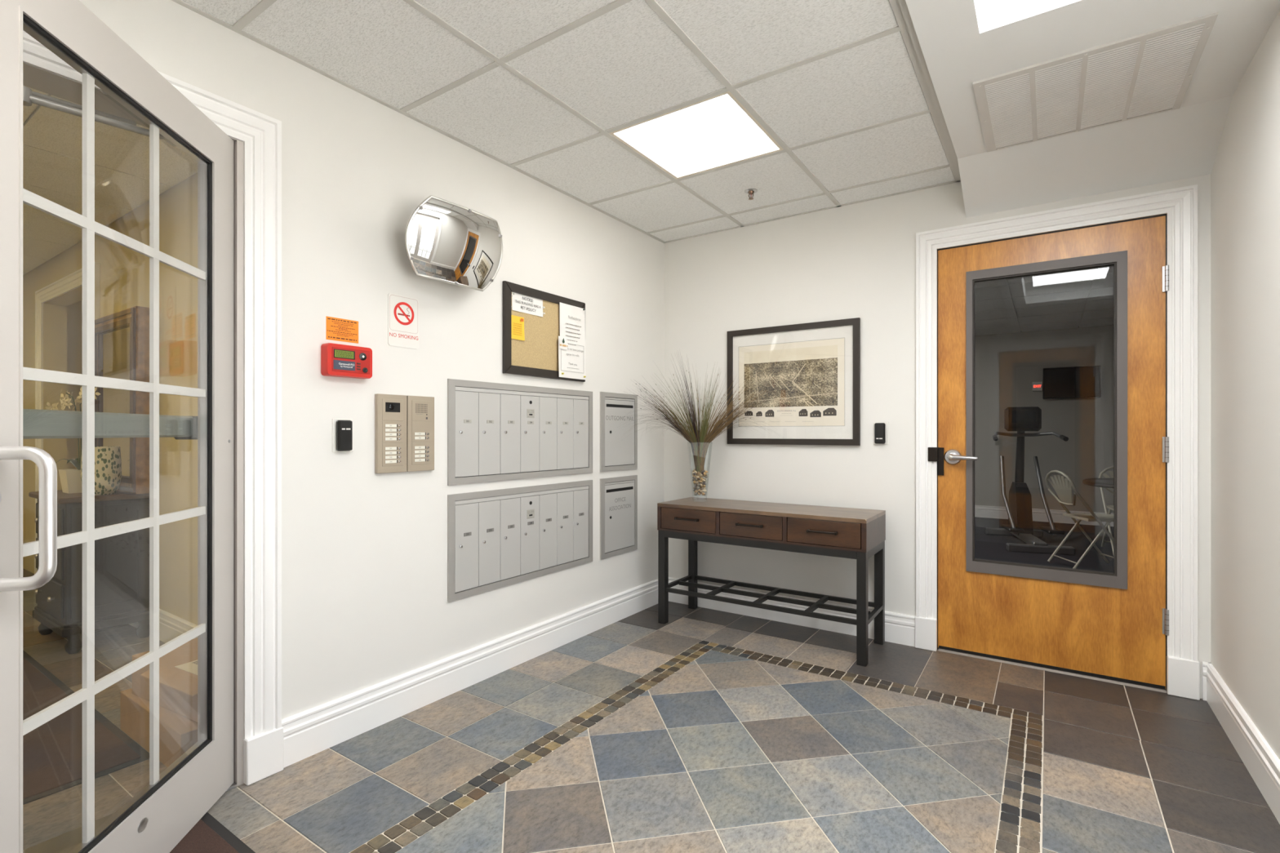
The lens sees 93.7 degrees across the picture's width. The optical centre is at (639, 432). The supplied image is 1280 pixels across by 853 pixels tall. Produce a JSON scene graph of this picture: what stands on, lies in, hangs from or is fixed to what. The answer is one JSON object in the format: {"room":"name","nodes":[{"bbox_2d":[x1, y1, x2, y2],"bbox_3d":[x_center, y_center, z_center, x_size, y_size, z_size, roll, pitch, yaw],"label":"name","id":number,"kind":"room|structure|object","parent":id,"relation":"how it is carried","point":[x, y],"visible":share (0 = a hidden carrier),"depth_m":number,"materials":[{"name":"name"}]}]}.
{"room":"apartment building lobby","nodes":[
{"label":"apartment building lobby","id":0,"kind":"room"},
{"bbox_2d":[22,172,197,625],"bbox_3d":[-3.511,-0.133,4.589,6.260,2.720,1.070,0,0,34],"label":"wall","id":1,"kind":"structure","parent":0,"point":[124,272],"depth_m":3.40,"materials":[{"name":"beige paint"}]},
{"bbox_2d":[34,262,99,574],"bbox_3d":[-4.238,0.017,4.417,1.522,2.300,0.032,0,0,34],"label":"trim","id":2,"kind":"structure","parent":1,"relation":"attached to","point":[73,281],"depth_m":4.79,"materials":[{"name":"white paint"}]},
{"bbox_2d":[128,608,197,643],"bbox_3d":[-2.419,1.085,3.188,2.880,0.164,0.020,0,0,34],"label":"baseboard","id":3,"kind":"structure","parent":1,"relation":"attached to","point":[171,626],"depth_m":3.28,"materials":[{"name":"white paint"}]},
{"bbox_2d":[22,86,197,275],"bbox_3d":[-4.308,-1.383,3.541,6.400,0.300,3.700,0,0,34],"label":"ceiling","id":4,"kind":"structure","parent":0,"point":[52,139],"depth_m":3.05,"materials":[{"name":"white paint"}]},
{"bbox_2d":[79,0,664,719],"bbox_3d":[-1.306,-0.163,2.141,0.140,2.660,5.040,0,0,34],"label":"wall","id":5,"kind":"structure","parent":0,"point":[365,604],"depth_m":2.43,"materials":[{"name":"white paint"}]},
{"bbox_2d":[0,0,235,852],"bbox_3d":[-1.398,0.097,1.506,0.371,2.120,0.927,0,0,-14],"label":"door","id":6,"kind":"structure","parent":5,"relation":"in","point":[159,816],"depth_m":1.46,"materials":[{"name":"grey paint"}]},
{"bbox_2d":[22,62,244,852],"bbox_3d":[-1.649,0.092,1.631,0.142,2.151,0.974,0,0,34],"label":"trim","id":7,"kind":"structure","parent":5,"relation":"attached to","point":[34,77],"depth_m":1.98,"materials":[{"name":"white wood"}]},
{"bbox_2d":[22,30,283,786],"bbox_3d":[-1.580,0.047,1.584,0.032,2.240,1.202,0,0,34],"label":"trim","id":8,"kind":"structure","parent":5,"relation":"attached to","point":[260,133],"depth_m":2.03,"materials":[{"name":"white paint"}]},
{"bbox_2d":[325,315,358,343],"bbox_3d":[-1.128,-0.388,2.276,0.002,0.086,0.126,0,0,34],"label":"notice","id":9,"kind":"object","parent":5,"relation":"attached to","point":[336,329],"visible":1,"depth_m":2.27,"materials":[{"name":"orange paper"}]},
{"bbox_2d":[332,418,353,452],"bbox_3d":[-1.116,0.011,2.268,0.029,0.126,0.082,0,0,34],"label":"card reader","id":10,"kind":"object","parent":5,"relation":"attached to","point":[342,428],"visible":1,"depth_m":2.25,"materials":[{"name":"black plastic"}]},
{"bbox_2d":[320,342,372,378],"bbox_3d":[-1.104,-0.269,2.270,0.048,0.120,0.180,0,0,34],"label":"panel","id":11,"kind":"object","parent":5,"relation":"attached to","point":[337,360],"visible":1,"depth_m":2.24,"materials":[{"name":"red plastic"}]},
{"bbox_2d":[336,351,352,357],"bbox_3d":[-1.101,-0.291,2.235,0.001,0.019,0.062,0,0,34],"label":"display screen","id":12,"kind":"object","parent":11,"relation":"attached to","point":[336,351],"depth_m":2.24,"materials":[{"name":"green glass"}]},
{"bbox_2d":[362,367,368,373],"bbox_3d":[-1.055,-0.239,2.304,0.004,0.020,0.020,0,0,34],"label":"switch","id":13,"kind":"object","parent":11,"relation":"attached to","point":[365,370],"depth_m":2.30,"materials":[{"name":"black plastic"}]},
{"bbox_2d":[387,293,418,349],"bbox_3d":[-0.980,-0.460,2.491,0.004,0.214,0.144,0,0,34],"label":"no smoking sign","id":14,"kind":"object","parent":5,"relation":"attached to","point":[402,311],"visible":1,"depth_m":2.49,"materials":[{"name":"white plastic"}]},
{"bbox_2d":[374,393,434,473],"bbox_3d":[-0.969,0.005,2.489,0.026,0.316,0.267,0,0,34],"label":"intercom panel","id":15,"kind":"object","parent":5,"relation":"attached to","point":[404,424],"visible":1,"depth_m":2.47,"materials":[{"name":"beige metal"}]},
{"bbox_2d":[404,195,502,291],"bbox_3d":[-0.782,-0.786,2.559,0.483,0.314,0.194,0,0,-44],"label":"convex mirror","id":16,"kind":"object","parent":5,"relation":"attached to","point":[446,241],"visible":1,"depth_m":2.48,"materials":[{"name":"white mirror"}]},
{"bbox_2d":[281,578,657,768],"bbox_3d":[-0.536,1.085,3.131,0.020,0.164,2.536,0,0,34],"label":"baseboard","id":17,"kind":"structure","parent":5,"relation":"attached to","point":[308,733],"depth_m":2.63,"materials":[{"name":"white paint"}]},
{"bbox_2d":[447,480,592,602],"bbox_3d":[-0.565,0.516,3.092,0.016,0.477,1.022,0,0,34],"label":"mailbox","id":18,"kind":"object","parent":5,"relation":"attached to","point":[496,539],"visible":1,"depth_m":3.00,"materials":[{"name":"silver metal"}]},
{"bbox_2d":[447,378,592,484],"bbox_3d":[-0.565,-0.002,3.092,0.016,0.474,1.022,0,0,34],"label":"mailbox","id":19,"kind":"object","parent":5,"relation":"attached to","point":[496,431],"visible":1,"depth_m":3.00,"materials":[{"name":"silver metal"}]},
{"bbox_2d":[502,280,585,382],"bbox_3d":[-0.493,-0.516,3.192,0.022,0.452,0.616,0,0,34],"label":"cork board","id":20,"kind":"object","parent":5,"relation":"attached to","point":[535,356],"visible":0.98,"depth_m":3.11,"materials":[{"name":"brown"}]},
{"bbox_2d":[511,315,524,340],"bbox_3d":[-0.615,-0.525,3.010,0.007,0.118,0.098,0,0,34],"label":"note","id":21,"kind":"object","parent":20,"relation":"attached to","point":[517,322],"visible":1,"depth_m":3.02,"materials":[{"name":"yellow paper"}]},
{"bbox_2d":[513,322,522,335],"bbox_3d":[-0.613,-0.517,3.009,0.001,0.058,0.060,0,0,34],"label":"print","id":22,"kind":"object","parent":21,"relation":"attached to","point":[513,322],"depth_m":3.01},
{"bbox_2d":[511,292,542,316],"bbox_3d":[-0.574,-0.656,3.074,0.005,0.095,0.220,0,0,34],"label":"paper notice","id":23,"kind":"object","parent":20,"relation":"attached to","point":[520,303],"visible":1,"depth_m":3.07,"materials":[{"name":"white paper"}]},
{"bbox_2d":[559,337,567,350],"bbox_3d":[-0.416,-0.484,3.269,0.003,0.062,0.064,0,0,34],"label":"flyer","id":24,"kind":"object","parent":20,"relation":"attached to","point":[562,343],"visible":1,"depth_m":3.27,"materials":[{"name":"white paper"}]},
{"bbox_2d":[559,302,585,345],"bbox_3d":[-0.375,-0.585,3.347,0.006,0.245,0.216,0,0,34],"label":"residents letter","id":25,"kind":"object","parent":20,"relation":"attached to","point":[572,318],"visible":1,"depth_m":3.34,"materials":[{"name":"white paper"}]},
{"bbox_2d":[565,323,581,345],"bbox_3d":[-0.370,-0.544,3.349,0.001,0.114,0.132,0,0,34],"label":"print","id":26,"kind":"object","parent":25,"relation":"attached to","point":[566,323],"depth_m":3.34},
{"bbox_2d":[558,336,586,379],"bbox_3d":[-0.375,-0.411,3.337,0.006,0.222,0.228,0,0,34],"label":"paper notice","id":27,"kind":"object","parent":20,"relation":"attached to","point":[571,362],"visible":1,"depth_m":3.34,"materials":[{"name":"white paper"}]},
{"bbox_2d":[600,475,637,559],"bbox_3d":[-0.129,0.517,3.739,0.010,0.481,0.383,0,0,34],"label":"box","id":28,"kind":"object","parent":5,"relation":"attached to","point":[618,495],"visible":1,"depth_m":3.73,"materials":[{"name":"silver metal"}]},
{"bbox_2d":[600,391,637,471],"bbox_3d":[-0.129,-0.004,3.739,0.010,0.478,0.383,0,0,34],"label":"box","id":29,"kind":"object","parent":5,"relation":"attached to","point":[616,453],"visible":1,"depth_m":3.73,"materials":[{"name":"silver metal"}]},
{"bbox_2d":[22,516,1279,852],"bbox_3d":[-0.306,1.197,5.088,11.000,0.060,11.040,0,0,34],"label":"floor","id":30,"kind":"structure","parent":0,"point":[703,730],"depth_m":2.13,"materials":[{"name":"tile"}]},
{"bbox_2d":[22,650,149,804],"bbox_3d":[-2.851,1.163,2.322,2.020,0.008,0.963,0,0,34],"label":"mat","id":31,"kind":"object","parent":30,"relation":"on","point":[52,752],"visible":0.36,"depth_m":2.23,"materials":[{"name":"black rubber"}]},
{"bbox_2d":[28,489,149,654],"bbox_3d":[-3.147,0.754,3.435,0.620,0.825,0.411,0,0,34],"label":"dresser","id":32,"kind":"object","parent":30,"relation":"on","point":[122,562],"visible":0.83,"depth_m":3.28,"materials":[{"name":"black"}]},
{"bbox_2d":[44,386,100,493],"bbox_3d":[-3.126,0.045,3.376,0.700,0.591,0.202,0,0,34],"label":"potted orchid","id":33,"kind":"object","parent":32,"relation":"on","point":[70,479],"visible":0.6,"depth_m":3.38,"materials":[{"name":"beige ceramic"}]},
{"bbox_2d":[80,446,121,495],"bbox_3d":[-2.968,0.210,3.307,0.170,0.262,0.170,0,0,34],"label":"vase","id":34,"kind":"object","parent":32,"relation":"on","point":[108,462],"visible":0.63,"depth_m":3.27,"materials":[{"name":"ceramic"}]},
{"bbox_2d":[94,306,149,493],"bbox_3d":[-3.103,-0.179,3.570,0.820,1.040,0.086,0,0,34],"label":"gilt mirror","id":35,"kind":"object","parent":32,"relation":"on","point":[122,338],"visible":0.55,"depth_m":3.43,"materials":[{"name":"brown wood"}]},
{"bbox_2d":[97,324,129,477],"bbox_3d":[-3.108,-0.179,3.562,0.670,0.890,0.006,0,0,34],"label":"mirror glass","id":36,"kind":"object","parent":35,"relation":"on","point":[113,344],"depth_m":3.55,"materials":[{"name":"clear glass"}]},
{"bbox_2d":[120,688,197,767],"bbox_3d":[-1.667,1.092,2.374,0.600,0.150,0.450,0,0,34],"label":"cardboard box","id":37,"kind":"object","parent":30,"relation":"on","point":[178,733],"visible":0.25,"depth_m":2.15,"materials":[{"name":"brown cardboard"}]},
{"bbox_2d":[132,638,197,722],"bbox_3d":[-1.632,0.939,2.332,0.600,0.153,0.450,0,0,28],"label":"cardboard box","id":38,"kind":"object","parent":37,"relation":"on","point":[178,668],"visible":0.19,"depth_m":2.19,"materials":[{"name":"beige cardboard"}]},
{"bbox_2d":[169,812,255,852],"bbox_3d":[-0.556,1.163,0.730,2.515,0.008,0.969,0,0,34],"label":"mat","id":39,"kind":"object","parent":30,"relation":"on","point":[208,835],"visible":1,"depth_m":1.70,"materials":[{"name":"brown rubber"}]},
{"bbox_2d":[657,497,885,666],"bbox_3d":[0.728,0.800,3.491,1.231,0.734,0.451,0,0,34],"label":"console table","id":40,"kind":"object","parent":30,"relation":"on","point":[858,534],"visible":1,"depth_m":3.31,"materials":[{"name":"brown wood"}]},
{"bbox_2d":[687,441,705,502],"bbox_3d":[0.376,0.246,3.788,0.145,0.372,0.145,0,0,-1],"label":"glass vase","id":41,"kind":"object","parent":40,"relation":"on","point":[688,442],"visible":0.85,"depth_m":3.78,"materials":[{"name":"clear glass"}]},
{"bbox_2d":[614,353,786,472],"bbox_3d":[0.343,-0.134,3.607,0.886,0.774,0.712,0,0,34],"label":"arrangement","id":42,"kind":"object","parent":41,"relation":"in","point":[700,440],"visible":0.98,"depth_m":3.76,"materials":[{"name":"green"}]},
{"bbox_2d":[984,406,1075,555],"bbox_3d":[4.060,0.447,6.317,0.668,1.440,1.140,0,0,20],"label":"exercise machine","id":43,"kind":"object","parent":30,"relation":"on","point":[1020,420],"visible":1,"depth_m":6.38,"materials":[{"name":"grey metal"}]},
{"bbox_2d":[1044,470,1113,568],"bbox_3d":[3.870,0.744,5.168,0.550,0.836,0.423,0,0,6],"label":"folding chair","id":44,"kind":"object","parent":30,"relation":"on","point":[1063,486],"visible":0.94,"depth_m":5.17,"materials":[{"name":"grey metal"}]},
{"bbox_2d":[1082,478,1113,488],"bbox_3d":[4.387,0.796,5.091,1.020,0.742,1.020,0,0,34],"label":"round table","id":45,"kind":"object","parent":30,"relation":"on","point":[1100,482],"visible":0.16,"depth_m":5.17,"materials":[{"name":"black laminate"}]},
{"bbox_2d":[1097,466,1113,555],"bbox_3d":[4.736,0.744,5.782,0.423,0.836,0.550,0,0,26],"label":"folding chair","id":46,"kind":"object","parent":30,"relation":"on","point":[1111,473],"visible":0.27,"depth_m":5.99,"materials":[{"name":"grey metal"}]},
{"bbox_2d":[171,0,1279,335],"bbox_3d":[2.294,-1.444,3.346,5.020,0.298,11.080,0,0,34],"label":"ceiling","id":47,"kind":"structure","parent":0,"point":[537,88],"depth_m":2.22,"materials":[{"name":"white tile"}]},
{"bbox_2d":[608,91,783,179],"bbox_3d":[0.267,-1.364,2.725,0.586,0.085,0.586,0,0,34],"label":"ceiling light","id":48,"kind":"object","parent":47,"relation":"attached to","point":[716,131],"visible":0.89,"depth_m":2.77,"materials":[{"name":"beige plastic"}]},
{"bbox_2d":[630,93,768,163],"bbox_3d":[0.267,-1.383,2.725,0.515,0.004,0.515,0,0,34],"label":"diffuser","id":49,"kind":"object","parent":48,"relation":"attached to","point":[753,136],"depth_m":2.77,"materials":[{"name":"white plastic"}]},
{"bbox_2d":[744,188,757,199],"bbox_3d":[0.609,-1.301,3.288,0.068,0.044,0.068,0,0,34],"label":"sprinkler head","id":50,"kind":"object","parent":47,"relation":"attached to","point":[750,191],"visible":1,"depth_m":3.28},
{"bbox_2d":[972,12,1217,151],"bbox_3d":[1.687,-1.290,2.301,0.664,0.010,0.648,0,0,34],"label":"ceiling vent","id":51,"kind":"object","parent":47,"relation":"in","point":[1150,73],"visible":1,"depth_m":2.24,"materials":[{"name":"grey metal"}]},
{"bbox_2d":[664,174,1210,698],"bbox_3d":[1.366,-0.163,3.457,3.080,2.660,0.140,0,0,34],"label":"wall","id":52,"kind":"structure","parent":0,"point":[858,260],"depth_m":3.52,"materials":[{"name":"white paint"}]},
{"bbox_2d":[668,577,915,646],"bbox_3d":[0.833,1.085,3.722,1.620,0.164,0.020,0,0,34],"label":"baseboard","id":53,"kind":"structure","parent":52,"relation":"attached to","point":[900,628],"depth_m":3.61,"materials":[{"name":"white paint"}]},
{"bbox_2d":[727,317,860,445],"bbox_3d":[0.914,-0.290,3.664,0.830,0.730,0.023,0,0,34],"label":"framed print","id":54,"kind":"object","parent":52,"relation":"attached to","point":[811,371],"visible":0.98,"depth_m":3.63,"materials":[{"name":"black"}]},
{"bbox_2d":[768,413,806,422],"bbox_3d":[0.880,-0.092,3.687,0.379,0.053,0.001,0,0,34],"label":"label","id":55,"kind":"object","parent":54,"relation":"attached to","point":[782,413],"depth_m":3.68,"materials":[{"name":"beige paper"}]},
{"bbox_2d":[873,422,888,444],"bbox_3d":[1.348,0.004,3.366,0.082,0.126,0.029,0,0,34],"label":"card reader","id":56,"kind":"object","parent":52,"relation":"attached to","point":[881,429],"visible":1,"depth_m":3.36,"materials":[{"name":"black plastic"}]},
{"bbox_2d":[928,213,1168,693],"bbox_3d":[1.981,0.091,2.987,0.983,2.152,0.186,0,0,34],"label":"door","id":57,"kind":"structure","parent":52,"relation":"in","point":[1108,627],"depth_m":2.88,"materials":[{"name":"brown wood"}]},
{"bbox_2d":[915,184,1199,700],"bbox_3d":[1.970,0.043,2.942,1.143,2.248,0.032,0,0,34],"label":"trim","id":58,"kind":"structure","parent":52,"relation":"attached to","point":[1180,205],"depth_m":2.68,"materials":[{"name":"white paint"}]},
{"bbox_2d":[1202,661,1211,701],"bbox_3d":[2.468,1.085,2.612,0.028,0.164,0.020,0,0,34],"label":"baseboard","id":59,"kind":"structure","parent":52,"relation":"attached to","point":[1204,664],"depth_m":2.61,"materials":[{"name":"white paint"}]},
{"bbox_2d":[974,324,1113,513],"bbox_3d":[5.369,-0.163,7.870,4.740,2.660,0.140,0,0,34],"label":"wall","id":60,"kind":"structure","parent":0,"point":[1007,365],"depth_m":7.85,"materials":[{"name":"grey paint"}]},
{"bbox_2d":[1032,381,1042,391],"bbox_3d":[5.210,-0.603,7.868,0.110,0.120,0.041,0,0,34],"label":"exit sign","id":61,"kind":"object","parent":60,"relation":"attached to","point":[1037,386],"visible":1,"depth_m":7.85,"materials":[{"name":"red plastic"}]},
{"bbox_2d":[974,505,1113,526],"bbox_3d":[5.324,1.085,7.804,4.740,0.164,0.020,0,0,34],"label":"baseboard","id":62,"kind":"structure","parent":60,"relation":"attached to","point":[980,511],"depth_m":7.86,"materials":[{"name":"white paint"}]},
{"bbox_2d":[1043,365,1101,399],"bbox_3d":[5.500,-0.633,7.653,0.600,0.400,0.072,0,0,34],"label":"television","id":63,"kind":"object","parent":60,"relation":"attached to","point":[1073,382],"visible":1,"depth_m":7.62,"materials":[{"name":"black plastic"}]},
{"bbox_2d":[957,96,1231,217],"bbox_3d":[1.992,-1.210,2.724,0.940,0.172,0.368,0,0,34],"label":"soffit","id":64,"kind":"structure","parent":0,"point":[1182,143],"depth_m":2.68,"materials":[{"name":"white paint"}]},
{"bbox_2d":[1210,9,1279,759],"bbox_3d":[1.165,-0.163,0.546,0.140,2.660,4.900,0,0,34],"label":"wall","id":65,"kind":"structure","parent":0,"point":[1245,175],"depth_m":2.13,"materials":[{"name":"white paint"}]},
{"bbox_2d":[1205,662,1279,824],"bbox_3d":[2.051,1.085,1.991,0.020,0.164,1.515,0,0,34],"label":"baseboard","id":66,"kind":"structure","parent":65,"relation":"attached to","point":[1263,765],"depth_m":2.08,"materials":[{"name":"white paint"}]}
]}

